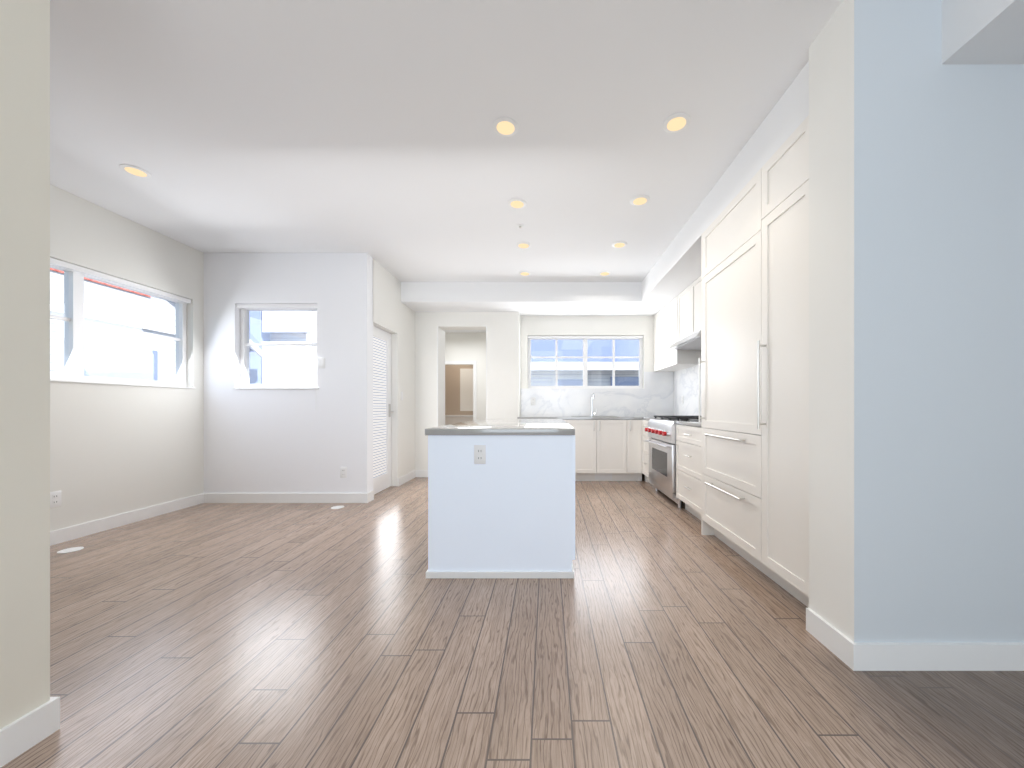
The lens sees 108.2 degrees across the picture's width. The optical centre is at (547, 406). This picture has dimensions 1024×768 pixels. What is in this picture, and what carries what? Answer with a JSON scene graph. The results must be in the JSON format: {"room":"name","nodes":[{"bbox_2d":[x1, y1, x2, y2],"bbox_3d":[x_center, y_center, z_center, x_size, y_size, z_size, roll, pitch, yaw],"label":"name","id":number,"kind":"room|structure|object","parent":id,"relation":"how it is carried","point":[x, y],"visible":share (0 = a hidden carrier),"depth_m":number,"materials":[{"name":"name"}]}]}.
{"room":"kitchen","nodes":[
{"label":"kitchen","id":0,"kind":"room"},
{"bbox_2d":[0,0,63,728],"bbox_3d":[-1.680,-0.325,-0.722,0.120,2.770,3.855,0,0,0],"label":"wall","id":1,"kind":"structure","parent":0,"point":[31,208],"depth_m":1.15,"materials":[{"name":"white paint"}]},
{"bbox_2d":[0,697,59,767],"bbox_3d":[-1.613,1.008,-0.690,0.014,0.105,3.819,0,0,0],"label":"baseboard","id":2,"kind":"structure","parent":1,"relation":"attached to","point":[26,732],"depth_m":1.15,"materials":[{"name":"white wood"}]},
{"bbox_2d":[64,190,199,527],"bbox_3d":[-3.885,-0.325,0.800,0.150,2.770,6.900,0,0,0],"label":"wall","id":3,"kind":"structure","parent":0,"point":[127,448],"depth_m":3.37,"materials":[{"name":"white paint"}]},
{"bbox_2d":[50,490,60,507],"bbox_3d":[-3.806,0.713,2.860,0.007,0.120,0.074,0,0,0],"label":"outlet","id":4,"kind":"object","parent":3,"relation":"attached to","point":[55,498],"visible":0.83,"depth_m":2.86,"materials":[{"name":"white plastic"}]},
{"bbox_2d":[50,258,190,386],"bbox_3d":[-3.890,-0.685,3.060,0.126,0.938,1.834,0,0,0],"label":"window","id":5,"kind":"structure","parent":3,"relation":"in","point":[73,318],"depth_m":3.19,"materials":[{"name":"white plastic"}]},
{"bbox_2d":[50,379,195,388],"bbox_3d":[-3.870,-0.205,3.060,0.142,0.014,1.880,0,0,0],"label":"window sill","id":6,"kind":"structure","parent":3,"relation":"attached to","point":[159,385],"depth_m":3.26,"materials":[{"name":"white wood"}]},
{"bbox_2d":[50,493,203,545],"bbox_3d":[-3.803,1.008,0.750,0.014,0.105,6.700,0,0,0],"label":"baseboard","id":7,"kind":"structure","parent":3,"relation":"attached to","point":[81,530],"depth_m":3.29,"materials":[{"name":"white wood"}]},
{"bbox_2d":[200,251,375,493],"bbox_3d":[-2.890,-0.325,4.160,1.780,2.770,0.180,0,0,0],"label":"wall","id":8,"kind":"structure","parent":0,"point":[320,440],"depth_m":4.10,"materials":[{"name":"white paint"}]},
{"bbox_2d":[232,388,318,388],"bbox_3d":[-3.006,-0.205,4.159,0.955,0.014,0.142,0,0,0],"label":"window sill","id":9,"kind":"structure","parent":8,"relation":"attached to","point":[232,388],"depth_m":4.09,"materials":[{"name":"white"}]},
{"bbox_2d":[237,304,316,387],"bbox_3d":[-3.006,-0.681,4.180,0.909,0.931,0.126,0,0,0],"label":"window","id":10,"kind":"structure","parent":8,"relation":"in","point":[245,309],"depth_m":4.18,"materials":[{"name":"white plastic"}]},
{"bbox_2d":[204,491,371,502],"bbox_3d":[-2.883,1.008,4.093,1.794,0.105,0.014,0,0,0],"label":"baseboard","id":11,"kind":"structure","parent":8,"relation":"attached to","point":[208,497],"depth_m":4.09,"materials":[{"name":"white wood"}]},
{"bbox_2d":[318,357,324,367],"bbox_3d":[-2.500,-0.490,4.096,0.074,0.120,0.006,0,0,0],"label":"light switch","id":12,"kind":"structure","parent":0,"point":[321,362],"depth_m":4.09,"materials":[{"name":"white plastic"}]},
{"bbox_2d":[376,261,423,485],"bbox_3d":[-2.080,-0.325,5.045,0.160,2.770,1.590,0,0,0],"label":"wall","id":13,"kind":"structure","parent":0,"point":[405,326],"depth_m":5.15,"materials":[{"name":"white paint"}]},
{"bbox_2d":[373,326,393,494],"bbox_3d":[-2.079,0.040,4.601,0.103,2.032,0.693,0,0,0],"label":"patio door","id":14,"kind":"structure","parent":13,"relation":"in","point":[382,411],"depth_m":4.69,"materials":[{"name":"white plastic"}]},
{"bbox_2d":[398,470,415,485],"bbox_3d":[-1.993,1.008,5.275,0.014,0.105,0.650,0,0,0],"label":"baseboard","id":15,"kind":"structure","parent":13,"relation":"attached to","point":[411,475],"depth_m":5.22,"materials":[{"name":"white wood"}]},
{"bbox_2d":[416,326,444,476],"bbox_3d":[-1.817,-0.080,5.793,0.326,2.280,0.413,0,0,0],"label":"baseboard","id":16,"kind":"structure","parent":13,"relation":"attached to","point":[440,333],"depth_m":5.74,"materials":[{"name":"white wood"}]},
{"bbox_2d":[486,326,486,418],"bbox_3d":[-0.668,-0.080,5.594,0.514,2.280,0.015,0,0,0],"label":"baseboard","id":17,"kind":"structure","parent":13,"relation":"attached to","point":[486,326],"depth_m":5.60,"materials":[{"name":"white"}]},
{"bbox_2d":[445,333,485,419],"bbox_3d":[-1.745,-0.325,8.553,2.090,2.770,0.135,0,0,0],"label":"wall","id":18,"kind":"structure","parent":0,"point":[465,350],"depth_m":8.47,"materials":[{"name":"white paint"}]},
{"bbox_2d":[460,369,472,410],"bbox_3d":[-2.235,-0.480,10.289,0.370,1.180,0.018,0,0,0],"label":"window","id":19,"kind":"structure","parent":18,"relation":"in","point":[466,389],"depth_m":10.28,"materials":[{"name":"white"}]},
{"bbox_2d":[1,474,1023,767],"bbox_3d":[-0.400,1.110,3.950,7.600,0.100,13.500,0,0,0],"label":"floor","id":20,"kind":"structure","parent":0,"point":[659,630],"depth_m":1.54,"materials":[{"name":"brown wood"}]},
{"bbox_2d":[57,547,83,553],"bbox_3d":[-3.525,1.057,2.735,0.124,0.004,0.124,0,0,0],"label":"electrical outlet","id":21,"kind":"object","parent":20,"relation":"attached to","point":[69,550],"visible":1,"depth_m":2.72,"materials":[{"name":"white plastic"}]},
{"bbox_2d":[331,506,343,508],"bbox_3d":[-2.210,1.057,3.900,0.124,0.004,0.124,0,0,0],"label":"electrical outlet","id":22,"kind":"object","parent":20,"relation":"attached to","point":[336,507],"visible":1,"depth_m":3.89,"materials":[{"name":"white plastic"}]},
{"bbox_2d":[445,419,472,424],"bbox_3d":[-2.625,0.660,9.995,1.350,0.800,0.590,0,0,0],"label":"bathroom vanity","id":23,"kind":"object","parent":20,"relation":"on","point":[451,419],"depth_m":9.70,"materials":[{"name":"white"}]},
{"bbox_2d":[445,415,472,418],"bbox_3d":[-2.625,0.240,9.985,1.390,0.039,0.610,0,0,0],"label":"countertop","id":24,"kind":"structure","parent":23,"relation":"on","point":[446,416],"depth_m":9.69,"materials":[{"name":"beige stone"}]},
{"bbox_2d":[426,435,574,577],"bbox_3d":[-0.288,0.618,3.224,0.928,0.884,1.872,0,0,0],"label":"kitchen island","id":25,"kind":"object","parent":20,"relation":"on","point":[501,498],"depth_m":2.30,"materials":[{"name":"white"}]},
{"bbox_2d":[425,419,574,434],"bbox_3d":[-0.292,0.156,3.230,0.928,0.040,1.894,0,0,0],"label":"island countertop","id":26,"kind":"structure","parent":25,"relation":"on","point":[480,426],"depth_m":2.33,"materials":[{"name":"white stone"}]},
{"bbox_2d":[564,420,572,426],"bbox_3d":[-0.043,0.617,5.527,0.748,0.885,0.637,0,0,0],"label":"base cabinet","id":27,"kind":"object","parent":20,"relation":"on","point":[570,422],"depth_m":5.21,"materials":[{"name":"grey"}]},
{"bbox_2d":[573,420,620,480],"bbox_3d":[0.702,0.617,5.527,0.949,0.885,0.637,0,0,0],"label":"base cabinet","id":28,"kind":"object","parent":20,"relation":"on","point":[611,448],"depth_m":5.22,"materials":[{"name":"grey wood"}]},
{"bbox_2d":[517,416,640,419],"bbox_3d":[0.788,0.157,5.525,2.416,0.035,0.641,0,0,0],"label":"countertop","id":29,"kind":"structure","parent":28,"relation":"on","point":[520,417],"depth_m":5.20,"materials":[{"name":"white stone"}]},
{"bbox_2d":[590,393,596,415],"bbox_3d":[0.728,-0.035,5.691,0.105,0.347,0.215,0,0,0],"label":"faucet","id":30,"kind":"object","parent":29,"relation":"on","point":[592,413],"visible":0.96,"depth_m":5.76,"materials":[{"name":"silver metal"}]},
{"bbox_2d":[621,420,636,480],"bbox_3d":[1.226,0.617,5.526,0.308,0.885,0.639,0,0,0],"label":"base cabinet","id":31,"kind":"object","parent":20,"relation":"on","point":[628,427],"depth_m":5.22,"materials":[{"name":"grey wood"}]},
{"bbox_2d":[641,416,660,419],"bbox_3d":[1.665,0.157,4.986,0.661,0.035,0.436,0,0,0],"label":"countertop","id":32,"kind":"structure","parent":31,"relation":"on","point":[642,417],"depth_m":5.05,"materials":[{"name":"white stone"}]},
{"bbox_2d":[637,420,676,485],"bbox_3d":[1.639,0.617,5.008,0.714,0.885,0.482,0,0,0],"label":"base cabinet","id":33,"kind":"object","parent":20,"relation":"on","point":[642,446],"depth_m":5.20,"materials":[{"name":"grey wood"}]},
{"bbox_2d":[645,415,700,507],"bbox_3d":[1.615,0.583,4.309,0.759,0.955,0.909,0,0,0],"label":"range","id":34,"kind":"object","parent":20,"relation":"on","point":[661,431],"visible":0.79,"depth_m":4.14,"materials":[{"name":"silver metal"}]},
{"bbox_2d":[676,424,700,519],"bbox_3d":[1.667,0.617,3.466,0.657,0.885,0.764,0,0,0],"label":"base cabinet","id":35,"kind":"object","parent":20,"relation":"on","point":[688,436],"depth_m":3.50,"materials":[{"name":"grey wood"}]},
{"bbox_2d":[677,421,700,423],"bbox_3d":[1.665,0.157,3.466,0.661,0.035,0.764,0,0,0],"label":"countertop","id":36,"kind":"structure","parent":35,"relation":"on","point":[678,422],"depth_m":3.58,"materials":[{"name":"white stone"}]},
{"bbox_2d":[699,171,758,568],"bbox_3d":[1.640,-0.189,2.619,0.712,2.498,0.922,0,0,0],"label":"built-in refrigerator","id":37,"kind":"object","parent":20,"relation":"on","point":[754,417],"depth_m":2.58,"materials":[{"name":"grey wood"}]},
{"bbox_2d":[759,115,808,607],"bbox_3d":[1.640,-0.189,1.991,0.712,2.498,0.454,0,0,0],"label":"tall cabinet","id":38,"kind":"object","parent":20,"relation":"on","point":[784,178],"depth_m":2.00,"materials":[{"name":"grey wood"}]},
{"bbox_2d":[50,0,1023,332],"bbox_3d":[-0.400,-1.600,3.950,7.600,0.420,13.500,0,0,0],"label":"ceiling","id":39,"kind":"structure","parent":0,"point":[298,126],"depth_m":2.23,"materials":[{"name":"white paint"}]},
{"bbox_2d":[119,164,151,177],"bbox_3d":[-2.980,-1.706,2.679,0.156,0.008,0.156,0,0,0],"label":"recessed light","id":40,"kind":"object","parent":39,"relation":"in","point":[135,171],"visible":1,"depth_m":2.67,"materials":[{"name":"white"}]},
{"bbox_2d":[493,117,517,136],"bbox_3d":[-0.254,-1.706,2.257,0.156,0.008,0.156,0,0,0],"label":"recessed light","id":41,"kind":"object","parent":39,"relation":"in","point":[505,126],"visible":1,"depth_m":2.25,"materials":[{"name":"white"}]},
{"bbox_2d":[508,198,525,208],"bbox_3d":[-0.253,-1.706,3.108,0.156,0.008,0.156,0,0,0],"label":"recessed light","id":42,"kind":"object","parent":39,"relation":"in","point":[515,203],"visible":1,"depth_m":3.09,"materials":[{"name":"white"}]},
{"bbox_2d":[516,242,530,248],"bbox_3d":[-0.250,-1.706,3.907,0.156,0.008,0.156,0,0,0],"label":"recessed light","id":43,"kind":"object","parent":39,"relation":"in","point":[523,245],"visible":1,"depth_m":3.90,"materials":[{"name":"white"}]},
{"bbox_2d":[519,271,530,275],"bbox_3d":[-0.286,-1.706,4.730,0.156,0.008,0.156,0,0,0],"label":"recessed light","id":44,"kind":"object","parent":39,"relation":"in","point":[524,273],"visible":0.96,"depth_m":4.71,"materials":[{"name":"white"}]},
{"bbox_2d":[599,271,610,275],"bbox_3d":[0.736,-1.706,4.730,0.156,0.008,0.156,0,0,0],"label":"recessed light","id":45,"kind":"object","parent":39,"relation":"in","point":[604,273],"visible":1,"depth_m":4.71,"materials":[{"name":"white"}]},
{"bbox_2d":[612,241,626,247],"bbox_3d":[0.761,-1.706,3.891,0.156,0.008,0.156,0,0,0],"label":"recessed light","id":46,"kind":"object","parent":39,"relation":"in","point":[620,244],"visible":1,"depth_m":3.87,"materials":[{"name":"white"}]},
{"bbox_2d":[630,195,649,205],"bbox_3d":[0.768,-1.706,3.060,0.156,0.008,0.156,0,0,0],"label":"recessed light","id":47,"kind":"object","parent":39,"relation":"in","point":[640,200],"visible":1,"depth_m":3.05,"materials":[{"name":"white"}]},
{"bbox_2d":[663,113,689,132],"bbox_3d":[0.778,-1.706,2.226,0.156,0.008,0.156,0,0,0],"label":"recessed light","id":48,"kind":"object","parent":39,"relation":"in","point":[676,122],"visible":1,"depth_m":2.22,"materials":[{"name":"white"}]},
{"bbox_2d":[528,336,642,388],"bbox_3d":[0.610,-0.715,5.930,1.834,0.838,0.126,0,0,0],"label":"kitchen window","id":49,"kind":"structure","parent":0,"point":[585,356],"depth_m":5.92,"materials":[{"name":"white plastic"}]},
{"bbox_2d":[521,372,672,415],"bbox_3d":[0.780,-0.209,5.847,2.400,0.697,0.004,0,0,0],"label":"backsplash","id":50,"kind":"structure","parent":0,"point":[660,393],"depth_m":5.85,"materials":[{"name":"stone"}]},
{"bbox_2d":[531,398,535,404],"bbox_3d":[-0.220,-0.090,5.843,0.074,0.120,0.007,0,0,0],"label":"outlet splash back","id":51,"kind":"object","parent":50,"relation":"attached to","point":[533,401],"visible":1,"depth_m":5.84,"materials":[{"name":"white"}]},
{"bbox_2d":[809,0,1023,641],"bbox_3d":[1.612,-0.325,1.630,0.735,2.770,0.260,0,0,0],"label":"wall","id":52,"kind":"structure","parent":0,"point":[916,338],"depth_m":1.50,"materials":[{"name":"white paint"}]},
{"bbox_2d":[653,314,656,371],"bbox_3d":[1.838,-1.000,5.640,0.317,0.878,0.411,0,0,0],"label":"upper cabinet","id":53,"kind":"object","parent":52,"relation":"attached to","point":[655,316],"depth_m":5.79,"materials":[{"name":"grey wood"}]},
{"bbox_2d":[657,307,684,371],"bbox_3d":[1.838,-1.000,5.307,0.317,0.878,0.463,0,0,0],"label":"upper cabinet","id":54,"kind":"object","parent":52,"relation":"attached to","point":[661,314],"depth_m":5.48,"materials":[{"name":"grey wood"}]},
{"bbox_2d":[665,297,700,367],"bbox_3d":[1.838,-1.000,4.946,0.317,0.878,0.466,0,0,0],"label":"upper cabinet","id":55,"kind":"object","parent":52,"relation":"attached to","point":[673,358],"depth_m":4.94,"materials":[{"name":"grey wood"}]},
{"bbox_2d":[668,330,700,349],"bbox_3d":[1.773,-0.767,4.309,0.446,0.075,0.911,0,0,0],"label":"range hood","id":56,"kind":"object","parent":55,"relation":"attached to","point":[692,341],"visible":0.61,"depth_m":4.32,"materials":[{"name":"silver metal"}]},
{"bbox_2d":[677,286,688,340],"bbox_3d":[1.838,-1.123,4.511,0.317,0.630,0.509,0,0,0],"label":"upper cabinet","id":57,"kind":"object","parent":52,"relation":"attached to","point":[677,318],"depth_m":4.58,"materials":[{"name":"grey wood"}]},
{"bbox_2d":[673,364,700,415],"bbox_3d":[1.998,-0.297,4.467,0.004,0.873,2.764,0,0,0],"label":"backsplash","id":58,"kind":"structure","parent":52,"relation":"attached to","point":[685,381],"depth_m":5.26,"materials":[{"name":"stone"}]},
{"bbox_2d":[689,276,700,334],"bbox_3d":[1.838,-1.123,4.105,0.317,0.630,0.510,0,0,0],"label":"upper cabinet","id":59,"kind":"object","parent":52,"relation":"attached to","point":[695,288],"depth_m":4.21,"materials":[{"name":"grey wood"}]},
{"bbox_2d":[840,634,1023,670],"bbox_3d":[2.240,1.008,1.493,2.019,0.105,0.014,0,0,0],"label":"baseboard","id":60,"kind":"structure","parent":52,"relation":"attached to","point":[859,656],"depth_m":1.49,"materials":[{"name":"white wood"}]},
{"label":"outside","id":61,"kind":"structure","parent":0,"visible":0},
{"bbox_3d":[0.000,4.160,10.000,80.000,0.200,80.000,0,0,0],"label":"ground","id":62,"kind":"structure","parent":61,"visible":0},
{"bbox_2d":[50,268,262,381],"bbox_3d":[-11.915,-0.300,6.300,6.770,8.720,9.600,0,0,0],"label":"house","id":63,"kind":"structure","parent":62,"relation":"on","point":[106,351],"depth_m":7.77,"materials":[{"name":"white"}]},
{"bbox_2d":[249,311,316,383],"bbox_3d":[-10.100,-0.365,14.750,11.800,8.850,7.100,0,0,0],"label":"house","id":64,"kind":"structure","parent":62,"relation":"on","point":[263,335],"depth_m":11.55,"materials":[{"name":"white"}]},
{"bbox_2d":[531,340,638,385],"bbox_3d":[2.500,0.010,17.460,13.800,8.100,8.080,0,0,0],"label":"house","id":65,"kind":"structure","parent":62,"relation":"on","point":[601,367],"depth_m":14.00,"materials":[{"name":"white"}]}
]}

